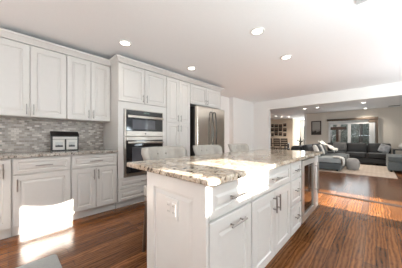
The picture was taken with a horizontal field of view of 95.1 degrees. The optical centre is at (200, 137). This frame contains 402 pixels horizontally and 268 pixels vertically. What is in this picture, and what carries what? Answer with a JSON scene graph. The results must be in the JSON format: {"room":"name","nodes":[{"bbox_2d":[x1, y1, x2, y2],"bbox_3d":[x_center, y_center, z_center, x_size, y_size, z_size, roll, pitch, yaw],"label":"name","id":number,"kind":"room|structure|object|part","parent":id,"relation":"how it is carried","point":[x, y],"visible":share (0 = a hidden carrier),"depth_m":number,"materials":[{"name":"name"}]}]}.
{"room":"kitchen","nodes":[
{"label":"kitchen","id":0,"kind":"room"},
{"bbox_2d":[0,39,253,152],"bbox_3d":[-1.124,-0.110,3.881,0.260,2.440,9.070,0,0,44],"label":"wall","id":1,"kind":"structure","parent":0,"point":[238,113],"depth_m":6.16,"materials":[{"name":"paint"}]},
{"bbox_2d":[0,37,65,120],"bbox_3d":[-2.272,-0.724,2.429,0.372,0.912,0.762,0,0,44],"label":"upper cabinet","id":2,"kind":"object","parent":1,"relation":"attached to","point":[32,79],"visible":1,"depth_m":2.34,"materials":[{"name":"paint"}]},
{"bbox_3d":[-2.301,-0.719,2.194,0.020,0.894,0.376,0,0,44],"label":"door","id":3,"kind":"part","parent":2,"relation":"part of","materials":[{"name":"paint"}]},
{"bbox_3d":[-2.038,-0.719,2.471,0.020,0.894,0.375,0,0,44],"label":"door","id":4,"kind":"part","parent":2,"relation":"part of","materials":[{"name":"paint"}]},
{"bbox_2d":[0,117,102,151],"bbox_3d":[-2.797,-0.040,2.158,0.011,0.450,3.068,0,0,44],"label":"backsplash","id":5,"kind":"structure","parent":1,"relation":"attached to","point":[16,134],"depth_m":2.64,"materials":[{"name":"tile"}]},
{"bbox_2d":[62,55,109,122],"bbox_3d":[-1.803,-0.724,2.921,0.372,0.912,0.590,0,0,44],"label":"upper cabinet","id":6,"kind":"object","parent":1,"relation":"attached to","point":[87,82],"visible":0.99,"depth_m":2.79,"materials":[{"name":"paint"}]},
{"bbox_2d":[0,28,110,65],"bbox_3d":[-2.536,-1.222,1.904,0.082,0.080,3.060,0,0,44],"label":"trim","id":7,"kind":"structure","parent":6,"relation":"on","point":[4,33],"depth_m":2.45,"materials":[{"name":"paint"}]},
{"bbox_3d":[-1.802,-0.719,2.720,0.020,0.894,0.296,0,0,44],"label":"door","id":8,"kind":"part","parent":6,"relation":"part of","materials":[{"name":"paint"}]},
{"bbox_3d":[-1.598,-0.719,2.933,0.020,0.894,0.283,0,0,44],"label":"door","id":9,"kind":"part","parent":6,"relation":"part of","materials":[{"name":"paint"}]},
{"bbox_2d":[190,83,220,109],"bbox_3d":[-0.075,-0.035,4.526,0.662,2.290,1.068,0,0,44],"label":"upper cabinet","id":10,"kind":"object","parent":1,"relation":"attached to","point":[199,96],"visible":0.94,"depth_m":4.26,"materials":[{"name":"paint"}]},
{"bbox_3d":[-0.061,-0.957,4.127,0.020,0.418,0.501,0,0,44],"label":"door","id":11,"kind":"part","parent":10,"relation":"part of","materials":[{"name":"paint"}]},
{"bbox_3d":[0.307,-0.957,4.513,0.020,0.418,0.553,0,0,44],"label":"door","id":12,"kind":"part","parent":10,"relation":"part of","materials":[{"name":"paint"}]},
{"bbox_2d":[0,0,401,119],"bbox_3d":[2.970,-1.380,5.802,8.900,0.100,17.700,0,0,44],"label":"ceiling","id":13,"kind":"structure","parent":0,"point":[333,45],"depth_m":2.48,"materials":[{"name":"paint"}]},
{"bbox_2d":[118,40,131,45],"bbox_3d":[-1.060,-1.325,2.570,0.180,0.009,0.180,0,0,44],"label":"recessed light","id":14,"kind":"object","parent":13,"relation":"in","point":[121,42],"visible":1,"depth_m":2.56,"materials":[{"name":"white plastic"}]},
{"bbox_2d":[250,27,264,35],"bbox_3d":[0.701,-1.325,2.288,0.180,0.009,0.180,0,0,44],"label":"recessed light","id":15,"kind":"object","parent":13,"relation":"in","point":[256,31],"visible":1,"depth_m":2.28,"materials":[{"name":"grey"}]},
{"bbox_2d":[280,55,291,59],"bbox_3d":[1.397,-1.325,3.019,0.180,0.009,0.180,0,0,44],"label":"recessed light","id":16,"kind":"object","parent":13,"relation":"in","point":[284,57],"visible":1,"depth_m":3.02,"materials":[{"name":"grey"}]},
{"bbox_2d":[356,0,367,4],"bbox_3d":[1.565,-1.323,1.534,0.430,0.011,0.380,0,0,44],"label":"ceiling vent","id":17,"kind":"object","parent":13,"relation":"in","point":[357,1],"visible":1,"depth_m":1.77,"materials":[{"name":"metal"}]},
{"bbox_2d":[0,163,401,267],"bbox_3d":[2.970,1.160,5.802,8.900,0.100,17.700,0,0,44],"label":"floor","id":18,"kind":"structure","parent":0,"point":[341,232],"depth_m":2.05,"materials":[{"name":"brown wood"}]},
{"bbox_2d":[0,158,11,239],"bbox_3d":[-2.601,0.666,1.876,0.657,0.888,0.927,0,0,44],"label":"base cabinet","id":19,"kind":"object","parent":18,"relation":"on","point":[5,164],"visible":0.99,"depth_m":1.98,"materials":[{"name":"paint"}]},
{"bbox_3d":[-2.101,0.355,1.952,0.037,0.160,0.012,0,0,44],"label":"handle","id":20,"kind":"part","parent":19,"relation":"part of","materials":[{"name":"silver metal"}]},
{"bbox_2d":[0,149,117,158],"bbox_3d":[-2.317,0.204,2.184,0.644,0.032,2.367,0,0,44],"label":"countertop","id":21,"kind":"structure","parent":19,"relation":"on","point":[4,155],"depth_m":2.38,"materials":[{"name":"grey stone"}]},
{"bbox_2d":[50,131,78,150],"bbox_3d":[-2.027,0.044,2.740,0.104,0.283,0.339,0,0,44],"label":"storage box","id":22,"kind":"object","parent":21,"relation":"on","point":[59,140],"visible":0.93,"depth_m":2.71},
{"bbox_2d":[55,142,62,146],"bbox_3d":[-2.056,0.096,2.666,0.002,0.070,0.088,0,0,44],"label":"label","id":23,"kind":"object","parent":22,"relation":"attached to","point":[57,144],"depth_m":2.66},
{"bbox_3d":[-2.027,-0.059,2.740,0.104,0.077,0.339,0,0,44],"label":"lid","id":24,"kind":"part","parent":22,"relation":"part of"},
{"bbox_3d":[-2.006,0.084,2.720,0.024,0.205,0.327,0,0,44],"label":"frame","id":25,"kind":"part","parent":22,"relation":"part of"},
{"bbox_2d":[69,142,74,146],"bbox_3d":[-1.950,0.096,2.777,0.002,0.070,0.079,0,0,44],"label":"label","id":26,"kind":"object","parent":22,"relation":"attached to","point":[71,144],"depth_m":2.78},
{"bbox_2d":[17,254,61,267],"bbox_3d":[-1.493,1.103,1.158,0.660,0.012,1.018,0,0,44],"label":"floor mat","id":27,"kind":"object","parent":18,"relation":"on","point":[52,261],"visible":1,"depth_m":1.61,"materials":[{"name":"fabric"}]},
{"bbox_2d":[12,155,70,235],"bbox_3d":[-2.094,0.666,2.409,0.657,0.888,0.537,0,0,44],"label":"base cabinet","id":28,"kind":"object","parent":18,"relation":"on","point":[41,186],"visible":0.98,"depth_m":2.18,"materials":[{"name":"paint"}]},
{"bbox_3d":[-1.890,0.322,2.214,0.020,0.167,0.524,0,0,44],"label":"drawer","id":29,"kind":"part","parent":28,"relation":"part of","materials":[{"name":"paint"}]},
{"bbox_3d":[-1.890,0.703,2.214,0.020,0.565,0.524,0,0,44],"label":"door","id":30,"kind":"part","parent":28,"relation":"part of","materials":[{"name":"paint"}]},
{"bbox_2d":[70,152,116,220],"bbox_3d":[-1.702,0.666,2.821,0.657,0.888,0.595,0,0,44],"label":"base cabinet","id":31,"kind":"object","parent":18,"relation":"on","point":[93,176],"visible":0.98,"depth_m":2.59,"materials":[{"name":"paint"}]},
{"bbox_3d":[-1.600,0.703,2.518,0.020,0.565,0.283,0,0,44],"label":"door","id":32,"kind":"part","parent":31,"relation":"part of","materials":[{"name":"paint"}]},
{"bbox_3d":[-1.501,0.322,2.622,0.020,0.167,0.572,0,0,44],"label":"drawer","id":33,"kind":"part","parent":31,"relation":"part of","materials":[{"name":"paint"}]},
{"bbox_3d":[-1.401,0.703,2.727,0.020,0.565,0.283,0,0,44],"label":"door","id":34,"kind":"part","parent":31,"relation":"part of","materials":[{"name":"paint"}]},
{"bbox_2d":[104,62,165,207],"bbox_3d":[-1.181,-0.035,3.364,0.662,2.290,0.900,0,0,44],"label":"tall cabinet","id":35,"kind":"object","parent":18,"relation":"on","point":[131,87],"visible":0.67,"depth_m":3.03,"materials":[{"name":"paint"}]},
{"bbox_3d":[-1.129,-0.874,3.005,0.020,0.584,0.444,0,0,44],"label":"door","id":36,"kind":"part","parent":35,"relation":"part of","materials":[{"name":"paint"}]},
{"bbox_3d":[-0.974,0.899,3.168,0.020,0.178,0.893,0,0,44],"label":"drawer","id":37,"kind":"part","parent":35,"relation":"part of","materials":[{"name":"paint"}]},
{"bbox_3d":[-0.974,0.717,3.168,0.020,0.170,0.893,0,0,44],"label":"drawer","id":38,"kind":"part","parent":35,"relation":"part of","materials":[{"name":"paint"}]},
{"bbox_3d":[-0.975,0.025,3.168,0.018,1.201,0.900,0,0,44],"label":"frame","id":39,"kind":"part","parent":35,"relation":"part of","materials":[{"name":"paint"}]},
{"bbox_2d":[124,108,162,136],"bbox_3d":[-1.113,-0.247,3.302,0.534,0.438,0.723,0,0,44],"label":"microwave","id":40,"kind":"object","parent":35,"relation":"in","point":[136,122],"visible":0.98,"depth_m":3.10,"materials":[{"name":"silver metal"}]},
{"bbox_3d":[-0.955,-0.421,3.162,0.016,0.063,0.681,0,0,44],"label":"control panel","id":41,"kind":"part","parent":40,"relation":"part of","materials":[{"name":"black glass"}]},
{"bbox_3d":[-0.952,-0.072,3.159,0.024,0.086,0.681,0,0,44],"label":"panel","id":42,"kind":"part","parent":40,"relation":"part of","materials":[{"name":"silver metal"}]},
{"bbox_3d":[-0.952,-0.253,3.159,0.024,0.269,0.681,0,0,44],"label":"door","id":43,"kind":"part","parent":40,"relation":"part of","materials":[{"name":"black glass"}]},
{"bbox_3d":[-0.928,-0.347,3.139,0.042,0.042,0.663,0,0,44],"label":"handle","id":44,"kind":"part","parent":40,"relation":"part of","materials":[{"name":"silver metal"}]},
{"bbox_2d":[124,137,163,177],"bbox_3d":[-1.138,0.301,3.325,0.606,0.646,0.723,0,0,44],"label":"wall oven","id":45,"kind":"object","parent":35,"relation":"in","point":[133,146],"visible":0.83,"depth_m":3.01,"materials":[{"name":"silver metal"}]},
{"bbox_3d":[-0.953,0.596,3.161,0.020,0.055,0.681,0,0,44],"label":"panel","id":46,"kind":"part","parent":45,"relation":"part of","materials":[{"name":"glass"}]},
{"bbox_3d":[-0.953,0.008,3.160,0.022,0.060,0.681,0,0,44],"label":"panel","id":47,"kind":"part","parent":45,"relation":"part of","materials":[{"name":"silver metal"}]},
{"bbox_3d":[-0.926,0.074,3.138,0.042,0.036,0.663,0,0,44],"label":"handle","id":48,"kind":"part","parent":45,"relation":"part of","materials":[{"name":"silver metal"}]},
{"bbox_3d":[-0.819,-0.874,3.331,0.020,0.584,0.444,0,0,44],"label":"door","id":49,"kind":"part","parent":35,"relation":"part of","materials":[{"name":"paint"}]},
{"bbox_2d":[105,54,223,91],"bbox_3d":[-0.546,-1.222,3.934,0.582,0.080,2.699,0,0,44],"label":"trim","id":50,"kind":"structure","parent":35,"relation":"on","point":[116,58],"depth_m":3.32,"materials":[{"name":"paint"}]},
{"bbox_2d":[141,146,186,251],"bbox_3d":[-0.287,0.603,1.834,0.514,1.016,0.565,0,0,44],"label":"counter stool","id":51,"kind":"object","parent":18,"relation":"on","point":[148,153],"visible":0.26,"depth_m":1.89,"materials":[{"name":"fabric"}]},
{"bbox_3d":[-0.541,0.860,1.796,0.073,0.503,0.041,0,0,-6],"label":"leg","id":52,"kind":"part","parent":51,"relation":"part of","materials":[{"name":"brown wood"}]},
{"bbox_3d":[-0.260,0.507,1.808,0.430,0.115,0.460,0,0,44],"label":"seat","id":53,"kind":"part","parent":51,"relation":"part of","materials":[{"name":"fabric"}]},
{"bbox_3d":[-0.371,0.273,1.913,0.284,0.355,0.565,0,0,44],"label":"backrest","id":54,"kind":"part","parent":51,"relation":"part of","materials":[{"name":"fabric"}]},
{"bbox_2d":[166,76,189,155],"bbox_3d":[-0.656,-0.035,3.915,0.662,2.290,0.616,0,0,44],"label":"pantry cabinet","id":55,"kind":"object","parent":18,"relation":"on","point":[177,91],"visible":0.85,"depth_m":3.68,"materials":[{"name":"paint"}]},
{"bbox_3d":[-0.556,0.349,3.607,0.020,1.278,0.301,0,0,44],"label":"door","id":56,"kind":"part","parent":55,"relation":"part of","materials":[{"name":"paint"}]},
{"bbox_3d":[-0.556,-0.733,3.607,0.020,0.866,0.301,0,0,44],"label":"door","id":57,"kind":"part","parent":55,"relation":"part of","materials":[{"name":"paint"}]},
{"bbox_3d":[-0.344,0.349,3.829,0.020,1.278,0.301,0,0,44],"label":"door","id":58,"kind":"part","parent":55,"relation":"part of","materials":[{"name":"paint"}]},
{"bbox_3d":[-0.344,-0.733,3.829,0.020,0.866,0.301,0,0,44],"label":"door","id":59,"kind":"part","parent":55,"relation":"part of","materials":[{"name":"paint"}]},
{"bbox_2d":[147,171,250,267],"bbox_3d":[-0.006,0.666,1.208,0.577,0.888,0.444,0,0,44],"label":"base cabinet","id":60,"kind":"object","parent":18,"relation":"on","point":[212,229],"visible":0.94,"depth_m":1.02,"materials":[{"name":"paint"}]},
{"bbox_2d":[166,196,177,220],"bbox_3d":[-0.170,0.405,1.054,0.116,0.116,0.010,0,0,44],"label":"outlet plate","id":61,"kind":"object","parent":60,"relation":"attached to","point":[171,204],"visible":1,"depth_m":1.05,"materials":[{"name":"plastic"}]},
{"bbox_2d":[167,201,170,213],"bbox_3d":[-0.189,0.405,1.069,0.034,0.068,0.002,0,0,44],"label":"socket","id":62,"kind":"object","parent":61,"relation":"attached to","point":[168,202],"depth_m":1.07,"materials":[{"name":"plastic"}]},
{"bbox_2d":[172,203,175,216],"bbox_3d":[-0.154,0.405,1.036,0.034,0.068,0.002,0,0,44],"label":"socket","id":63,"kind":"object","parent":61,"relation":"attached to","point":[173,204],"depth_m":1.03,"materials":[{"name":"plastic"}]},
{"bbox_3d":[-0.166,0.666,1.067,0.541,0.888,0.018,0,0,44],"label":"panel","id":64,"kind":"part","parent":60,"relation":"part of","materials":[{"name":"paint"}]},
{"bbox_2d":[127,149,322,185],"bbox_3d":[0.558,0.205,1.996,0.875,0.032,2.400,0,0,44],"label":"countertop","id":65,"kind":"structure","parent":60,"relation":"on","point":[219,168],"depth_m":1.31,"materials":[{"name":"beige stone"}]},
{"bbox_3d":[0.176,0.324,1.048,0.020,0.163,0.409,0,0,44],"label":"drawer","id":66,"kind":"part","parent":60,"relation":"part of","materials":[{"name":"paint"}]},
{"bbox_3d":[0.176,0.681,1.048,0.020,0.522,0.409,0,0,44],"label":"door","id":67,"kind":"part","parent":60,"relation":"part of","materials":[{"name":"paint"}]},
{"bbox_3d":[0.213,0.323,1.047,0.037,0.012,0.155,0,0,44],"label":"handle","id":68,"kind":"part","parent":60,"relation":"part of","materials":[{"name":"silver metal"}]},
{"bbox_3d":[0.213,0.478,1.047,0.037,0.012,0.155,0,0,44],"label":"handle","id":69,"kind":"part","parent":60,"relation":"part of","materials":[{"name":"silver metal"}]},
{"bbox_2d":[190,106,223,155],"bbox_3d":[0.011,0.212,4.439,0.845,1.795,0.955,0,0,44],"label":"refrigerator","id":70,"kind":"object","parent":18,"relation":"on","point":[206,124],"visible":0.35,"depth_m":4.07,"materials":[{"name":"silver metal"}]},
{"bbox_3d":[0.066,-0.147,4.064,0.081,1.075,0.487,0,0,44],"label":"door","id":71,"kind":"part","parent":70,"relation":"part of","materials":[{"name":"silver metal"}]},
{"bbox_3d":[0.254,-0.140,4.149,0.093,0.924,0.028,0,0,44],"label":"handle","id":72,"kind":"part","parent":70,"relation":"part of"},
{"bbox_3d":[0.330,-0.140,4.229,0.093,0.924,0.028,0,0,44],"label":"handle","id":73,"kind":"part","parent":70,"relation":"part of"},
{"bbox_3d":[0.397,-0.147,4.412,0.081,1.075,0.462,0,0,44],"label":"door","id":74,"kind":"part","parent":70,"relation":"part of","materials":[{"name":"silver metal"}]},
{"bbox_2d":[193,145,222,155],"bbox_3d":[0.175,0.603,2.319,0.514,1.016,0.565,0,0,44],"label":"counter stool","id":75,"kind":"object","parent":18,"relation":"on","point":[198,149],"visible":0.17,"depth_m":2.49,"materials":[{"name":"fabric"}]},
{"bbox_2d":[228,144,248,151],"bbox_3d":[0.685,0.603,2.855,0.514,1.016,0.565,0,0,44],"label":"counter stool","id":76,"kind":"object","parent":18,"relation":"on","point":[232,147],"visible":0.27,"depth_m":3.04,"materials":[{"name":"fabric"}]},
{"bbox_2d":[249,164,289,267],"bbox_3d":[0.410,0.666,1.641,0.571,0.888,0.754,0,0,44],"label":"base cabinet","id":77,"kind":"object","parent":18,"relation":"on","point":[270,189],"visible":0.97,"depth_m":1.40,"materials":[{"name":"paint"}]},
{"bbox_3d":[0.456,0.681,1.341,0.020,0.522,0.367,0,0,44],"label":"door","id":78,"kind":"part","parent":77,"relation":"part of","materials":[{"name":"paint"}]},
{"bbox_3d":[0.584,0.324,1.476,0.020,0.163,0.740,0,0,44],"label":"drawer","id":79,"kind":"part","parent":77,"relation":"part of","materials":[{"name":"paint"}]},
{"bbox_3d":[0.580,0.515,1.432,0.037,0.130,0.012,0,0,44],"label":"handle","id":80,"kind":"part","parent":77,"relation":"part of","materials":[{"name":"silver metal"}]},
{"bbox_3d":[0.713,0.681,1.611,0.020,0.522,0.367,0,0,44],"label":"door","id":81,"kind":"part","parent":77,"relation":"part of","materials":[{"name":"paint"}]},
{"bbox_2d":[273,138,280,149],"bbox_3d":[4.931,0.571,11.776,0.424,1.082,0.484,0,0,44],"label":"dining chair","id":82,"kind":"object","parent":18,"relation":"on","point":[276,141],"visible":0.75,"depth_m":11.62,"materials":[{"name":"brown wood"}]},
{"bbox_3d":[4.789,0.270,11.627,0.400,0.480,0.070,0,0,44],"label":"backrest","id":83,"kind":"part","parent":82,"relation":"part of","materials":[{"name":"brown wood"}]},
{"bbox_2d":[281,138,289,149],"bbox_3d":[5.257,0.571,11.466,0.424,1.082,0.484,0,0,44],"label":"dining chair","id":84,"kind":"object","parent":18,"relation":"on","point":[282,139],"visible":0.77,"depth_m":11.29,"materials":[{"name":"brown wood"}]},
{"bbox_3d":[5.115,0.270,11.317,0.400,0.480,0.070,0,0,44],"label":"backrest","id":85,"kind":"part","parent":84,"relation":"part of","materials":[{"name":"brown wood"}]},
{"bbox_2d":[289,160,301,236],"bbox_3d":[0.788,0.666,2.038,0.571,0.888,0.338,0,0,44],"label":"base cabinet","id":86,"kind":"object","parent":18,"relation":"on","point":[295,167],"visible":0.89,"depth_m":1.84,"materials":[{"name":"paint"}]},
{"bbox_3d":[0.962,0.811,1.873,0.020,0.262,0.324,0,0,44],"label":"drawer","id":87,"kind":"part","parent":86,"relation":"part of","materials":[{"name":"paint"}]},
{"bbox_3d":[0.962,0.542,1.873,0.020,0.245,0.324,0,0,44],"label":"drawer","id":88,"kind":"part","parent":86,"relation":"part of","materials":[{"name":"paint"}]},
{"bbox_3d":[0.962,0.324,1.873,0.020,0.163,0.324,0,0,44],"label":"drawer","id":89,"kind":"part","parent":86,"relation":"part of","materials":[{"name":"paint"}]},
{"bbox_2d":[299,157,318,223],"bbox_3d":[1.120,0.667,2.372,0.590,0.886,0.596,0,0,44],"label":"wine cooler","id":90,"kind":"object","parent":18,"relation":"on","point":[308,166],"visible":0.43,"depth_m":2.22,"materials":[{"name":"silver metal"}]},
{"bbox_3d":[1.286,0.588,2.213,0.008,0.553,0.444,0,0,44],"label":"pane","id":91,"kind":"part","parent":90,"relation":"part of","materials":[{"name":"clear glass"}]},
{"bbox_3d":[1.498,0.510,2.376,0.047,0.400,0.018,0,0,44],"label":"handle","id":92,"kind":"part","parent":90,"relation":"part of","materials":[{"name":"silver metal"}]},
{"bbox_2d":[314,155,317,206],"bbox_3d":[1.374,0.666,2.679,0.535,0.888,0.195,0,0,44],"label":"end panel","id":93,"kind":"object","parent":18,"relation":"on","point":[317,155],"visible":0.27,"depth_m":2.50,"materials":[{"name":"paint"}]},
{"bbox_2d":[319,164,397,178],"bbox_3d":[5.586,1.103,6.715,2.030,0.011,2.870,0,0,44],"label":"rug","id":94,"kind":"object","parent":18,"relation":"on","point":[367,170],"visible":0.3,"depth_m":6.03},
{"bbox_2d":[291,143,348,170],"bbox_3d":[4.896,0.667,7.455,1.570,0.861,2.750,0,0,44],"label":"sofa","id":95,"kind":"object","parent":94,"relation":"on","point":[326,161],"visible":0.41,"depth_m":6.33,"materials":[{"name":"fabric"}]},
{"bbox_2d":[302,144,313,150],"bbox_3d":[4.072,0.461,6.962,0.254,0.449,0.860,0,0,44],"label":"cushion","id":96,"kind":"object","parent":95,"relation":"on","point":[309,147],"depth_m":6.73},
{"bbox_2d":[313,145,319,156],"bbox_3d":[4.138,0.455,6.582,0.220,0.422,0.220,0,0,44],"label":"cushion","id":97,"kind":"object","parent":95,"relation":"on","point":[315,148],"visible":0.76,"depth_m":6.52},
{"bbox_2d":[316,144,323,155],"bbox_3d":[4.455,0.455,6.915,0.220,0.422,0.440,0,0,44],"label":"cushion","id":98,"kind":"object","parent":95,"relation":"on","point":[318,145],"visible":0.62,"depth_m":6.80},
{"bbox_2d":[318,140,337,151],"bbox_3d":[5.506,0.340,7.972,0.580,0.497,1.100,0,0,44],"label":"throw blanket","id":99,"kind":"object","parent":95,"relation":"on","point":[332,148],"visible":0.95,"depth_m":7.82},
{"bbox_2d":[318,156,343,162],"bbox_3d":[4.407,0.748,6.643,1.160,0.165,0.900,0,0,44],"label":"seat cushion","id":100,"kind":"object","parent":95,"relation":"on","point":[321,159],"depth_m":6.20,"materials":[{"name":"fabric"}]},
{"bbox_2d":[322,154,346,159],"bbox_3d":[5.038,0.748,7.306,1.160,0.165,0.910,0,0,44],"label":"seat cushion","id":101,"kind":"object","parent":95,"relation":"on","point":[345,156],"depth_m":7.02,"materials":[{"name":"fabric"}]},
{"bbox_2d":[327,153,348,157],"bbox_3d":[5.676,0.748,7.976,1.160,0.165,0.920,0,0,44],"label":"seat cushion","id":102,"kind":"object","parent":95,"relation":"on","point":[327,153],"depth_m":7.55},
{"bbox_2d":[332,156,344,165],"bbox_3d":[4.576,0.750,6.119,0.328,0.280,0.315,0,0,44],"label":"throw blanket","id":103,"kind":"object","parent":95,"relation":"on","point":[340,157],"visible":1,"depth_m":6.00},
{"bbox_2d":[345,158,359,169],"bbox_3d":[5.262,0.898,6.381,0.400,0.396,0.400,0,0,44],"label":"pouf","id":104,"kind":"object","parent":94,"relation":"on","point":[351,163],"visible":0.99,"depth_m":6.25,"materials":[{"name":"fabric"}]},
{"bbox_2d":[386,154,401,171],"bbox_3d":[7.031,0.849,6.202,1.090,0.498,1.720,0,0,44],"label":"armchair","id":105,"kind":"object","parent":94,"relation":"on","point":[393,161],"visible":1,"depth_m":5.89,"materials":[{"name":"fabric"}]},
{"bbox_2d":[386,154,401,161],"bbox_3d":[7.031,0.685,6.202,1.090,0.170,1.720,0,0,44],"label":"seat cushion","id":106,"kind":"object","parent":105,"relation":"on","point":[389,157],"depth_m":5.99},
{"bbox_2d":[327,143,390,164],"bbox_3d":[6.950,0.666,8.233,2.210,0.887,0.990,0,0,44],"label":"sofa","id":107,"kind":"object","parent":18,"relation":"on","point":[365,153],"visible":0.66,"depth_m":7.87,"materials":[{"name":"fabric"}]},
{"bbox_2d":[327,151,344,153],"bbox_3d":[6.330,0.720,8.651,0.727,0.200,0.740,0,0,44],"label":"seat cushion","id":108,"kind":"object","parent":107,"relation":"on","point":[327,151],"depth_m":8.46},
{"bbox_2d":[333,142,346,150],"bbox_3d":[6.533,0.406,8.659,0.520,0.436,0.190,0,0,44],"label":"cushion","id":109,"kind":"object","parent":107,"relation":"on","point":[342,146],"visible":0.81,"depth_m":8.57,"materials":[{"name":"fabric"}]},
{"bbox_2d":[345,152,366,156],"bbox_3d":[6.864,0.720,8.143,0.727,0.200,0.740,0,0,44],"label":"seat cushion","id":110,"kind":"object","parent":107,"relation":"on","point":[351,154],"depth_m":7.89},
{"bbox_2d":[347,143,366,151],"bbox_3d":[7.071,0.443,8.361,0.717,0.440,0.265,0,0,44],"label":"cushion","id":111,"kind":"object","parent":107,"relation":"on","point":[351,147],"depth_m":8.26,"materials":[{"name":"fabric"}]},
{"bbox_2d":[367,152,390,157],"bbox_3d":[7.397,0.720,7.635,0.727,0.200,0.740,0,0,44],"label":"seat cushion","id":112,"kind":"object","parent":107,"relation":"on","point":[369,154],"depth_m":7.46,"materials":[{"name":"fabric"}]},
{"bbox_2d":[368,143,390,152],"bbox_3d":[7.605,0.443,7.853,0.717,0.440,0.265,0,0,44],"label":"cushion","id":113,"kind":"object","parent":107,"relation":"on","point":[372,147],"depth_m":7.87,"materials":[{"name":"fabric"}]},
{"bbox_2d":[377,143,391,152],"bbox_3d":[7.537,0.439,7.552,0.418,0.422,0.176,0,0,44],"label":"cushion","id":114,"kind":"object","parent":107,"relation":"on","point":[383,148],"visible":0.97,"depth_m":7.51,"materials":[{"name":"fabric"}]},
{"bbox_2d":[319,192,401,207],"bbox_3d":[2.722,1.103,3.446,5.790,0.013,0.085,0,0,44],"label":"trim","id":115,"kind":"structure","parent":18,"relation":"on","point":[319,192],"depth_m":3.28,"materials":[{"name":"brown wood"}]},
{"bbox_2d":[271,118,299,149],"bbox_3d":[6.015,-0.110,13.770,2.120,2.440,1.760,0,0,44],"label":"wall","id":116,"kind":"structure","parent":0,"point":[292,125],"depth_m":12.85,"materials":[{"name":"beige paint"}]},
{"bbox_2d":[300,120,304,144],"bbox_3d":[7.851,-0.110,13.306,1.380,2.440,0.100,0,0,44],"label":"wall","id":117,"kind":"structure","parent":0,"point":[302,122],"depth_m":13.62,"materials":[{"name":"paint"}]},
{"bbox_2d":[302,125,304,144],"bbox_3d":[7.845,0.050,13.277,0.950,2.080,0.050,0,0,44],"label":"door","id":118,"kind":"structure","parent":117,"relation":"in","point":[302,125],"depth_m":13.53,"materials":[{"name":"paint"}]},
{"bbox_2d":[305,114,306,144],"bbox_3d":[7.056,-0.110,11.543,0.100,2.440,3.550,0,0,44],"label":"wall","id":119,"kind":"structure","parent":0,"point":[305,114],"depth_m":10.26,"materials":[{"name":"paint"}]},
{"bbox_2d":[254,82,401,149],"bbox_3d":[4.110,-0.110,5.055,6.020,2.440,0.150,0,0,44],"label":"wall","id":120,"kind":"structure","parent":0,"point":[262,110],"depth_m":5.71,"materials":[{"name":"paint"}]},
{"bbox_2d":[307,106,401,153],"bbox_3d":[7.858,-0.110,8.397,5.400,2.440,0.100,0,0,44],"label":"wall","id":121,"kind":"structure","parent":0,"point":[390,119],"depth_m":8.24,"materials":[{"name":"paint"}]},
{"bbox_2d":[311,121,320,134],"bbox_3d":[6.194,-0.540,9.883,0.460,0.740,0.038,0,0,44],"label":"picture frame","id":122,"kind":"object","parent":121,"relation":"attached to","point":[315,125],"visible":1,"depth_m":9.88,"materials":[{"name":"brown wood"}]},
{"bbox_2d":[312,122,319,133],"bbox_3d":[6.201,-0.540,9.890,0.370,0.650,0.016,0,0,44],"label":"print","id":123,"kind":"object","parent":122,"relation":"attached to","point":[315,125],"depth_m":9.89},
{"bbox_2d":[328,119,368,142],"bbox_3d":[7.187,0.100,8.939,1.640,1.980,0.060,0,0,44],"label":"door","id":124,"kind":"structure","parent":121,"relation":"in","point":[349,122],"depth_m":8.92,"materials":[{"name":"paint"}]},
{"bbox_2d":[327,117,378,121],"bbox_3d":[7.192,-0.900,8.821,1.910,0.100,0.095,0,0,44],"label":"valance","id":125,"kind":"object","parent":124,"relation":"attached to","point":[362,118],"visible":1,"depth_m":8.73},
{"bbox_2d":[376,119,377,142],"bbox_3d":[7.856,0.122,8.192,0.056,1.935,0.060,0,0,44],"label":"curtain","id":126,"kind":"object","parent":125,"relation":"hanging from","point":[376,119],"visible":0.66,"depth_m":8.18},
{"bbox_2d":[369,119,375,142],"bbox_3d":[7.744,0.102,8.306,0.240,1.895,0.070,0,0,44],"label":"vertical blind","id":127,"kind":"object","parent":121,"relation":"attached to","point":[370,120],"visible":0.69,"depth_m":8.31,"materials":[{"name":"fabric"}]},
{"label":"outside","id":128,"kind":"structure","parent":0,"visible":0},
{"bbox_3d":[17.778,1.310,18.669,44.000,0.100,28.440,0,0,44],"label":"ground","id":129,"kind":"structure","parent":128,"visible":0},
{"bbox_2d":[304,124,368,144],"bbox_3d":[13.400,-0.910,17.296,8.622,4.350,3.998,0,0,44],"label":"undergrowth","id":130,"kind":"object","parent":129,"relation":"on","point":[365,127],"visible":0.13,"depth_m":16.54,"materials":[{"name":"plant"}]},
{"bbox_2d":[330,125,342,142],"bbox_3d":[11.070,-1.354,15.685,1.561,5.253,0.987,0,0,1],"label":"tree","id":131,"kind":"object","parent":129,"relation":"on","point":[331,136],"visible":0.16,"depth_m":15.63,"materials":[{"name":"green plant"}]},
{"bbox_2d":[330,127,346,141],"bbox_3d":[8.363,0.270,11.610,1.300,1.920,0.150,0,0,44],"label":"pergola","id":132,"kind":"object","parent":129,"relation":"on","point":[337,129],"visible":0.33,"depth_m":11.43,"materials":[{"name":"brown wood"}]},
{"bbox_3d":[8.508,0.360,11.472,0.120,1.740,0.150,0,0,44],"label":"post","id":133,"kind":"part","parent":132,"relation":"part of","materials":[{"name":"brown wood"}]},
{"bbox_2d":[337,125,340,141],"bbox_3d":[9.235,-1.612,12.938,1.034,5.769,1.779,0,0,33],"label":"tree","id":134,"kind":"object","parent":129,"relation":"on","point":[337,125],"visible":0.02,"depth_m":12.64,"materials":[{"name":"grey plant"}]},
{"bbox_2d":[353,124,368,142],"bbox_3d":[12.726,-1.810,14.472,1.583,6.164,1.123,0,0,44],"label":"tree","id":135,"kind":"object","parent":129,"relation":"on","point":[360,130],"visible":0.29,"depth_m":14.43,"materials":[{"name":"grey plant"}]},
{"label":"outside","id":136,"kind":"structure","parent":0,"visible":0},
{"bbox_2d":[304,123,368,144],"bbox_3d":[14.190,-1.315,22.804,17.100,5.150,7.400,0,0,44],"label":"bank","id":137,"kind":"object","parent":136,"point":[357,133],"depth_m":18.22,"materials":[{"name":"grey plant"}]}
]}

